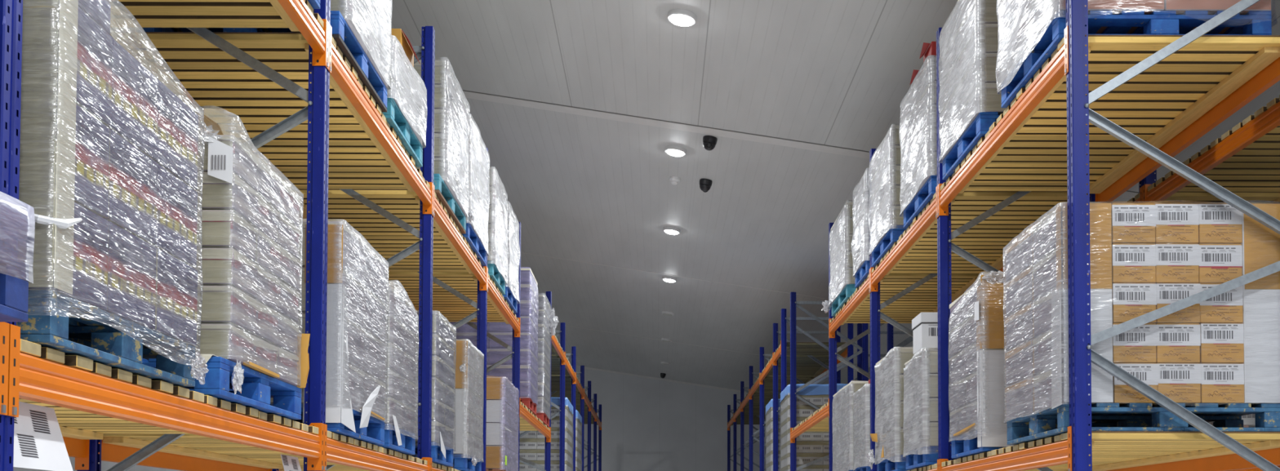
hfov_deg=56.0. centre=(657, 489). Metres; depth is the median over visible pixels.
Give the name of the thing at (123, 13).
deck
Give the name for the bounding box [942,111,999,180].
pallet
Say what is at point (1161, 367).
print
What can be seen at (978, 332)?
load
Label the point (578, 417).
load
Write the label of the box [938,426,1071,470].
beam
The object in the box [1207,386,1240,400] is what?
print
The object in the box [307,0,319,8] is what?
pallet
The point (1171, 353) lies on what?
print
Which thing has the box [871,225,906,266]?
pallet
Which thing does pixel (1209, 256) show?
print
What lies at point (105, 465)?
wall
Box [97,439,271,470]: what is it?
beam
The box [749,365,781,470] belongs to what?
upright
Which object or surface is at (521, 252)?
trim
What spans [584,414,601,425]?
deck
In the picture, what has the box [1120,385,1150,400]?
print
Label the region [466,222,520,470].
upright
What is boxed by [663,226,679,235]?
ceiling lamp
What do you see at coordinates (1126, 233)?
print
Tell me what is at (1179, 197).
deck
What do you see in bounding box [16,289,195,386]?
pallet
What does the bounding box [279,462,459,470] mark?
deck
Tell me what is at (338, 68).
beam
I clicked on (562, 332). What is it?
upright
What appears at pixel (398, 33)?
carton
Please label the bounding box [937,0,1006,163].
load
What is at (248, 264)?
load
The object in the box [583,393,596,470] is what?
upright
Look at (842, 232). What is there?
load
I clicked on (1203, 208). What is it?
print
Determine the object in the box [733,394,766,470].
upright
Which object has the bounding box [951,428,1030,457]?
pallet
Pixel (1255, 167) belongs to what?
deck
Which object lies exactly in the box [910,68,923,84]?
carton
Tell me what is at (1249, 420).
load
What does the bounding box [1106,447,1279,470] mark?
beam
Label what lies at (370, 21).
load
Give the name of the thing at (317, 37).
beam
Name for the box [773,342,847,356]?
deck
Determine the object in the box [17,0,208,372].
load
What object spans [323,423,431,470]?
beam
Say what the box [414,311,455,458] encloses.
load
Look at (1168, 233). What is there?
print
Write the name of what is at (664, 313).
ceiling lamp
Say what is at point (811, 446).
print
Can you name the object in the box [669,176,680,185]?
smoke detector
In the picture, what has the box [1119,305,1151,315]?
print
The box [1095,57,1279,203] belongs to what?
beam
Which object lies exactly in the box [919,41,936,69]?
carton
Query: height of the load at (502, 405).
1.055 m
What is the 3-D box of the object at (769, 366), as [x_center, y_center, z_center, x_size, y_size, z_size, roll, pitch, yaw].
[2.092,-2.292,22.921,0.073,0.235,2.806,0,-2,0]
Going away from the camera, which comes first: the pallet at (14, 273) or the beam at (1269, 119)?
the pallet at (14, 273)
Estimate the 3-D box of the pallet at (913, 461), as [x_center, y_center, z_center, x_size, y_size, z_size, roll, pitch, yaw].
[2.571,-0.250,9.544,1.052,0.143,0.732,0,-2,0]
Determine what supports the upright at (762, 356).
on the floor
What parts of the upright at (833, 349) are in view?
post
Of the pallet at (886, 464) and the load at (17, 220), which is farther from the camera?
the pallet at (886, 464)
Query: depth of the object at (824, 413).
16.27 m
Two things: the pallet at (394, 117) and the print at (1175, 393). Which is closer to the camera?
the print at (1175, 393)
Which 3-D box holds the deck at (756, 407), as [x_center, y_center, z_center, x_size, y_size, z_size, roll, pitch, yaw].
[2.663,-2.072,31.353,1.198,0.070,2.684,0,-2,0]
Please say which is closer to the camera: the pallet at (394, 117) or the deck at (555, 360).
the pallet at (394, 117)
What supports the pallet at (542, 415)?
on the deck at (524, 424)
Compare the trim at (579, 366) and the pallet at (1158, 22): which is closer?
the pallet at (1158, 22)
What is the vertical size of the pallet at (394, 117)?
0.143 m
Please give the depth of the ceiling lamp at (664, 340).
29.99 m
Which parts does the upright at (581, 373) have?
post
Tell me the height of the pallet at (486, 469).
0.143 m
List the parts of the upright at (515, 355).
post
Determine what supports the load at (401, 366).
on the pallet at (407, 446)
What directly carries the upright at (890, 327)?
on the floor
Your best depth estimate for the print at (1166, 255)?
6.08 m
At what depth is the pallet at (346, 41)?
6.48 m
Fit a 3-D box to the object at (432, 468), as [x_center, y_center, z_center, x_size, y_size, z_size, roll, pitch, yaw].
[-1.689,-0.071,10.189,0.073,0.235,2.806,0,-2,0]
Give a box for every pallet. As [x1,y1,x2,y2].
[0,252,29,321]
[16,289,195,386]
[134,10,387,112]
[141,356,301,419]
[270,403,384,445]
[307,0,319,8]
[377,423,415,454]
[382,95,422,166]
[409,453,481,470]
[414,441,453,466]
[433,173,466,233]
[462,221,486,265]
[485,468,506,470]
[487,261,505,294]
[502,284,517,313]
[520,396,536,414]
[534,411,549,426]
[831,284,857,315]
[854,257,870,287]
[854,465,870,470]
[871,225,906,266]
[876,454,958,470]
[903,174,937,228]
[906,445,1001,469]
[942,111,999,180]
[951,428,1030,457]
[1000,10,1271,107]
[1006,402,1279,444]
[1243,425,1255,427]
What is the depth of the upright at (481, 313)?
11.61 m
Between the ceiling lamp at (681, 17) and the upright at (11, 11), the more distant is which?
the ceiling lamp at (681, 17)
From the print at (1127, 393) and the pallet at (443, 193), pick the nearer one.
the print at (1127, 393)
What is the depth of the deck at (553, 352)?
20.80 m
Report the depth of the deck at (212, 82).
6.97 m
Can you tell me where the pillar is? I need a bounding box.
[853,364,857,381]
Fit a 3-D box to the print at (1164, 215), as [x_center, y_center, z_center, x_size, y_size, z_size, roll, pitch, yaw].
[2.623,-1.391,6.090,0.171,0.068,0.001,0,-2,0]
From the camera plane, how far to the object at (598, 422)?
34.47 m
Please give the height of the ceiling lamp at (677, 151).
0.096 m
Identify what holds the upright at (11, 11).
on the floor
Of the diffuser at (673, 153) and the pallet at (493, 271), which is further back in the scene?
the diffuser at (673, 153)
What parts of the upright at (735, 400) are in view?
post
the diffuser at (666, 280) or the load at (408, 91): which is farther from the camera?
the diffuser at (666, 280)
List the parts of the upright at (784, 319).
post, post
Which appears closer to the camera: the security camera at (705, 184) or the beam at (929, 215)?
the beam at (929, 215)
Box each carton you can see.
[388,28,420,71]
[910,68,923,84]
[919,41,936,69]
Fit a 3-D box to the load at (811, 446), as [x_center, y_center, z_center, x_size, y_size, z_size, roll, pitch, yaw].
[2.582,-0.800,19.349,1.130,1.710,1.236,0,-2,0]
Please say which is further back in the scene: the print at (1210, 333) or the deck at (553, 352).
the deck at (553, 352)
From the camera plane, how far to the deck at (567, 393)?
27.98 m
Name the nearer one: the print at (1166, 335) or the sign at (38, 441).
the sign at (38, 441)
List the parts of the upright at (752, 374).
post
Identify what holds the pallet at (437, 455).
on the deck at (335, 468)
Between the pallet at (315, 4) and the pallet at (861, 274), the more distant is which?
the pallet at (861, 274)
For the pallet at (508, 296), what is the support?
on the deck at (450, 307)
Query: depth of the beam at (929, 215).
10.05 m
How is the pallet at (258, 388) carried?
on the deck at (73, 424)
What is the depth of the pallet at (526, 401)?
15.59 m
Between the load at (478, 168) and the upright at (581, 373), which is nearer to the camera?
the load at (478, 168)
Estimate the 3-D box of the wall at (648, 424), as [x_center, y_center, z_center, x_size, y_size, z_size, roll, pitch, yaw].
[0.503,-0.936,38.052,17.000,7.600,0.200,0,-2,0]
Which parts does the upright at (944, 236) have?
post, post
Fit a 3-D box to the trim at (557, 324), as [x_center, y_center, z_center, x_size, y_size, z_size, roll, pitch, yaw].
[0.511,-3.715,30.365,17.000,2.556,0.050,0,-2,0]
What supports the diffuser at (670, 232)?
attached to the ceiling lamp at (670, 230)
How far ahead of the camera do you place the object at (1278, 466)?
7.23 m
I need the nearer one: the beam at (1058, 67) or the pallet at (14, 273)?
the pallet at (14, 273)
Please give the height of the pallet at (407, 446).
0.143 m
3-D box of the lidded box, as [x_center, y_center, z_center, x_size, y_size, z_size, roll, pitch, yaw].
[2.266,-1.241,9.567,0.416,0.285,0.336,0,-2,0]
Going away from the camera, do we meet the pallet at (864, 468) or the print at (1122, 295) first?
the print at (1122, 295)
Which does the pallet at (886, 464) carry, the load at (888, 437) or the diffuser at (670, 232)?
the load at (888, 437)
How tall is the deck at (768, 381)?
0.070 m
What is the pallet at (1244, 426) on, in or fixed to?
on the deck
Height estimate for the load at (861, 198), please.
0.955 m
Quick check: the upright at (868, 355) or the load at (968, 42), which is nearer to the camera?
the load at (968, 42)
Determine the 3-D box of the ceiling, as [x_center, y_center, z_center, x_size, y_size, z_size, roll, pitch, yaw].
[0.513,-4.341,14.602,17.400,2.810,47.300,0,-2,0]
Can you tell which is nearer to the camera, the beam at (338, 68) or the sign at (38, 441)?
the sign at (38, 441)
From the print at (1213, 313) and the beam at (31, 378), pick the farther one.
the print at (1213, 313)
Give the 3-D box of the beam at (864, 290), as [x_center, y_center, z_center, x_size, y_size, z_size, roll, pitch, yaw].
[2.091,-1.984,13.066,0.073,0.235,2.806,0,-2,0]
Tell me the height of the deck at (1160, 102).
0.070 m
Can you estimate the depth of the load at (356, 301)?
6.44 m
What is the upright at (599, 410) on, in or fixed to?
on the floor
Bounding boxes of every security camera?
[660,373,666,377]
[699,178,712,192]
[702,135,717,151]
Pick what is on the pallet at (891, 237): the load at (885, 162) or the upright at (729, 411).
the load at (885, 162)
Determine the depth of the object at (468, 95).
14.20 m
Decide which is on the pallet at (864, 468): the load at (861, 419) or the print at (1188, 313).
the load at (861, 419)
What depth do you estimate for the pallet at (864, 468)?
12.03 m
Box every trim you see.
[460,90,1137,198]
[461,89,1138,193]
[520,252,828,299]
[557,324,870,372]
[576,365,747,393]
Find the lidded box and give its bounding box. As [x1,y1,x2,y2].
[911,312,937,354]
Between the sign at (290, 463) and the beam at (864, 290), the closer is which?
the sign at (290, 463)
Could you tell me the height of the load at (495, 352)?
1.749 m
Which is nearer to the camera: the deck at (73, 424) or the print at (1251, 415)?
the deck at (73, 424)
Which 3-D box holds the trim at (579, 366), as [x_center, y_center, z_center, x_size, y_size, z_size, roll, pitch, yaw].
[0.510,-3.433,38.020,17.000,2.610,0.030,0,-2,0]
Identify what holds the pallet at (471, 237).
on the deck at (385, 238)
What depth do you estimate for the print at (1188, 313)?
6.07 m
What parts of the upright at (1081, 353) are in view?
post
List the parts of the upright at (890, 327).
post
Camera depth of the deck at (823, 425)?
17.45 m
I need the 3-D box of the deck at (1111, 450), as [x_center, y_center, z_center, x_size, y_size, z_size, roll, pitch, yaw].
[2.658,-0.214,7.381,1.198,0.070,2.684,0,-2,0]
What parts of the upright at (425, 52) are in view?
post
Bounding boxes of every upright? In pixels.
[0,0,22,470]
[76,0,330,470]
[271,26,435,470]
[417,147,488,470]
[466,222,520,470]
[519,291,551,470]
[519,322,565,470]
[551,365,584,470]
[565,346,576,470]
[583,381,591,470]
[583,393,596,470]
[583,404,601,470]
[727,404,766,470]
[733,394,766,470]
[740,381,766,470]
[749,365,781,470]
[760,346,816,470]
[773,323,840,470]
[781,308,853,391]
[790,292,868,470]
[828,222,884,470]
[846,354,887,381]
[857,323,912,381]
[869,148,937,470]
[887,323,912,352]
[936,27,1095,470]
[1066,0,1279,470]
[1141,169,1156,186]
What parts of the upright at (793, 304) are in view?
post, post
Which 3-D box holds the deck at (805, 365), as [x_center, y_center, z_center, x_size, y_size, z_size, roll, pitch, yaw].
[2.664,-2.352,22.924,1.198,0.070,2.684,0,-2,0]
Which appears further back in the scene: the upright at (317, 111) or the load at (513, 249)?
the load at (513, 249)
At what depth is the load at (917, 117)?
9.39 m
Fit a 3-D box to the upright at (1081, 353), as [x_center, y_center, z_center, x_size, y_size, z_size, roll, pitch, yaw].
[2.663,-0.844,5.995,1.240,5.300,0.150,0,-2,0]
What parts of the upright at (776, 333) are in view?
post, post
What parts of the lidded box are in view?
lid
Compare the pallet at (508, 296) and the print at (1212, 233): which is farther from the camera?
the pallet at (508, 296)
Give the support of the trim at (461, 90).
attached to the wall at (105, 465)
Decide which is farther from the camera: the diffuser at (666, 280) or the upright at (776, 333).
the diffuser at (666, 280)
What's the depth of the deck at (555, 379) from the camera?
25.63 m
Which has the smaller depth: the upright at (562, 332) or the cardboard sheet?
the cardboard sheet
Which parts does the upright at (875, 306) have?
post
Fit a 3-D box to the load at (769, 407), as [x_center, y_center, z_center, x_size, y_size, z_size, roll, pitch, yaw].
[2.581,-0.741,22.088,1.130,1.783,1.150,0,-2,0]
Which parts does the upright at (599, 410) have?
post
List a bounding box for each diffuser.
[663,279,675,282]
[665,230,678,235]
[666,150,684,156]
[670,14,693,26]
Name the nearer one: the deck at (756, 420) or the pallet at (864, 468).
the pallet at (864, 468)
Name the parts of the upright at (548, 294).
post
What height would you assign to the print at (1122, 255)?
0.068 m
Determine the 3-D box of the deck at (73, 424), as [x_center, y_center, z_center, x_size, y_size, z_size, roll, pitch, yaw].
[-2.260,-0.323,4.525,1.197,0.070,2.776,0,-2,0]
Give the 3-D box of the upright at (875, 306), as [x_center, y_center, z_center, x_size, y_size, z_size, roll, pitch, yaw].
[2.662,-0.657,11.615,1.240,5.300,0.150,0,-2,0]
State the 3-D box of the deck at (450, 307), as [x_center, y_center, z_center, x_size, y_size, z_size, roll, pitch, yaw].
[-2.256,-2.059,13.068,1.197,0.070,2.684,0,-2,0]
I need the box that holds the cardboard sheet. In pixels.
[294,333,310,387]
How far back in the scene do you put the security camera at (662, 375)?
36.67 m
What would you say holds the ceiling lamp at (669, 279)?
attached to the ceiling
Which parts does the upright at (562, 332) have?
post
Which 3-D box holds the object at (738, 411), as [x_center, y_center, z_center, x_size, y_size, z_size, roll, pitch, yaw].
[2.091,-2.012,31.351,0.073,0.235,2.806,0,-2,0]
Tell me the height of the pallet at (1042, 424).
0.143 m
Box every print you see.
[211,155,226,169]
[519,410,559,467]
[795,399,829,461]
[1115,288,1150,302]
[1116,249,1147,262]
[1119,226,1152,240]
[1119,266,1152,280]
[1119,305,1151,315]
[1119,345,1151,360]
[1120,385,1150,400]
[1158,208,1192,222]
[1159,248,1190,262]
[1160,329,1192,342]
[1160,367,1193,368]
[1161,226,1194,240]
[1162,266,1195,280]
[1163,345,1195,360]
[1164,385,1196,400]
[1167,305,1196,320]
[1202,249,1235,263]
[1203,208,1235,209]
[1204,269,1237,280]
[1204,327,1238,340]
[1205,226,1238,240]
[1206,306,1239,320]
[1207,345,1240,360]
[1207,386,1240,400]
[1240,413,1254,417]
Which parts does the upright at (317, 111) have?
post, post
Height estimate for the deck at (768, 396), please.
0.070 m
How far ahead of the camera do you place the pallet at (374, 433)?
6.71 m
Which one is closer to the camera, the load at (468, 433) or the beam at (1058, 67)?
the beam at (1058, 67)
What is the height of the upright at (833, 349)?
5.300 m
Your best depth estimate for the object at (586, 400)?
28.69 m
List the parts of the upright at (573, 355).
post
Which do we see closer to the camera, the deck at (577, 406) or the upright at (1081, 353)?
the upright at (1081, 353)
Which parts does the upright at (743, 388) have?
post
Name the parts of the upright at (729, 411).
post, post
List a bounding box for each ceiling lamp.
[660,361,670,364]
[661,337,671,342]
[662,275,676,282]
[662,311,674,315]
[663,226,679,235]
[664,145,686,156]
[667,8,696,26]
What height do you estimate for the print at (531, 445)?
1.429 m
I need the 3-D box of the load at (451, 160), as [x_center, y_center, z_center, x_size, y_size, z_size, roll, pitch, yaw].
[-2.141,-2.797,9.763,1.175,1.042,1.141,0,-2,0]
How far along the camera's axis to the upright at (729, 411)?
35.52 m
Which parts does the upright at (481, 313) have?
post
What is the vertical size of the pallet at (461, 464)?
0.143 m
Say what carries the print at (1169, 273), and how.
on the load at (1222, 348)
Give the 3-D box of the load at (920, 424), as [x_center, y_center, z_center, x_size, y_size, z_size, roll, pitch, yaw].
[2.571,-0.671,9.558,1.107,0.836,0.787,0,-2,0]
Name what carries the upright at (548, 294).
on the floor
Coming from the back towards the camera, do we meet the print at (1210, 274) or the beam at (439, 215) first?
the beam at (439, 215)
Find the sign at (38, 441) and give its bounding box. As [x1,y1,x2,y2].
[13,401,73,470]
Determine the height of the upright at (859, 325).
5.300 m
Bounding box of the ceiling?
[110,0,1279,391]
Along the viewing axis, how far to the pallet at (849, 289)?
13.47 m
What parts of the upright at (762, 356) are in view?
post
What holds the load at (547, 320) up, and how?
on the pallet at (542, 415)
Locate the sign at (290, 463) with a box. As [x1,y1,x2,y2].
[280,453,301,470]
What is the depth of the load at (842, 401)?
13.10 m
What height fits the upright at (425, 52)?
5.300 m
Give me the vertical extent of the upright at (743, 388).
5.300 m
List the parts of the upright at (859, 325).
post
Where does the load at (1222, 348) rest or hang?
on the pallet at (1042, 424)
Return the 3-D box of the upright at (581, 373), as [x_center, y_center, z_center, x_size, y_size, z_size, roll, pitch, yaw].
[-2.264,-0.158,27.070,1.240,5.300,0.150,0,-2,0]
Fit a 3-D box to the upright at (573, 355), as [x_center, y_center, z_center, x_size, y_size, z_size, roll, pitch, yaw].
[-2.263,-0.251,24.260,1.240,5.300,0.150,0,-2,0]
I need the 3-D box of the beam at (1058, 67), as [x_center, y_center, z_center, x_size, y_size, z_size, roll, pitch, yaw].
[2.092,-2.171,7.446,0.073,0.235,2.806,0,-2,0]
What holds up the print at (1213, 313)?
on the load at (1222, 348)
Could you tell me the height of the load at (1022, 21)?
1.112 m
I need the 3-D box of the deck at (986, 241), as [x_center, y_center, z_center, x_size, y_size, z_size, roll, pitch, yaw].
[2.663,-2.138,10.258,1.198,0.070,2.684,0,-2,0]
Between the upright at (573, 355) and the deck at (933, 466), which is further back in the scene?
the upright at (573, 355)
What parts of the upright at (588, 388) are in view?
post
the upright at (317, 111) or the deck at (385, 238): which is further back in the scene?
the deck at (385, 238)
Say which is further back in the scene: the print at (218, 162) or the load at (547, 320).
the load at (547, 320)
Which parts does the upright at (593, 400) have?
post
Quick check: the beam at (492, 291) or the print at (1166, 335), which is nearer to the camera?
the print at (1166, 335)
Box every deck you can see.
[18,338,318,439]
[102,431,426,468]
[106,0,323,31]
[109,31,430,191]
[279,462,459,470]
[290,188,484,274]
[386,271,518,324]
[519,401,550,431]
[551,334,564,355]
[551,355,575,376]
[551,374,583,391]
[551,391,591,404]
[575,404,596,415]
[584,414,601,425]
[727,415,766,425]
[733,404,765,416]
[740,391,780,405]
[749,375,814,392]
[760,355,828,377]
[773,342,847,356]
[791,402,828,431]
[830,273,981,324]
[871,191,1088,275]
[907,463,1067,470]
[940,35,1279,193]
[941,431,1279,470]
[1127,191,1279,204]
[1147,94,1279,191]
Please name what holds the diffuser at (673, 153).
attached to the ceiling lamp at (677, 151)
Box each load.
[0,191,35,261]
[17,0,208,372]
[144,111,301,394]
[173,0,392,89]
[233,221,388,432]
[382,280,418,445]
[386,35,426,147]
[410,57,474,222]
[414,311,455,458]
[448,266,538,404]
[449,377,519,470]
[452,340,484,466]
[466,113,489,255]
[487,166,507,280]
[505,200,519,300]
[519,396,573,470]
[536,293,559,417]
[575,409,582,470]
[765,398,781,470]
[779,383,848,470]
[821,200,854,313]
[831,381,868,470]
[851,168,870,277]
[853,379,870,470]
[866,346,916,469]
[867,124,903,256]
[898,55,937,217]
[902,347,1002,457]
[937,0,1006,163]
[948,270,1092,447]
[995,0,1271,93]
[1003,203,1279,422]
[1207,413,1255,426]
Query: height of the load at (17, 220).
1.080 m
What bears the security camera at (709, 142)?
attached to the ceiling
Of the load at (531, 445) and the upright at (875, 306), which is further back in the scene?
the load at (531, 445)
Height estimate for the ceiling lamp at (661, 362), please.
0.096 m
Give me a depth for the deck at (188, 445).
6.91 m
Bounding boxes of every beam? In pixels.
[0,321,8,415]
[7,324,324,470]
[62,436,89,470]
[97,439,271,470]
[277,0,328,69]
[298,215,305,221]
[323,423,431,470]
[328,23,433,215]
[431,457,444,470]
[432,184,487,291]
[487,267,520,337]
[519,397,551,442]
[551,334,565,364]
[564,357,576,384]
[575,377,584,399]
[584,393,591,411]
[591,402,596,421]
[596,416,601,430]
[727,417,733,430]
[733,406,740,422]
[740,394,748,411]
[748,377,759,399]
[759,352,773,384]
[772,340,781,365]
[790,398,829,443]
[828,268,870,338]
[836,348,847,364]
[870,186,937,292]
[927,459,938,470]
[937,26,1068,217]
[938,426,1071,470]
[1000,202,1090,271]
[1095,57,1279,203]
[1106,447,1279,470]
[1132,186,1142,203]
[1142,101,1279,204]
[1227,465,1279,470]
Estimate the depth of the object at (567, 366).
23.20 m
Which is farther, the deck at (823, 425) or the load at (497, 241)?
the deck at (823, 425)
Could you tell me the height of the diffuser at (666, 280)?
0.047 m
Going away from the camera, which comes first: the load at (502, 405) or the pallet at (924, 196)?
the pallet at (924, 196)
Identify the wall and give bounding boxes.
[13,456,182,470]
[575,367,764,470]
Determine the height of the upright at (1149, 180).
5.300 m
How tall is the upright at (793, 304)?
5.300 m
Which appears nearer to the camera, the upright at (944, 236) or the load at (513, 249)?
the upright at (944, 236)
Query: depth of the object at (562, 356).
20.31 m

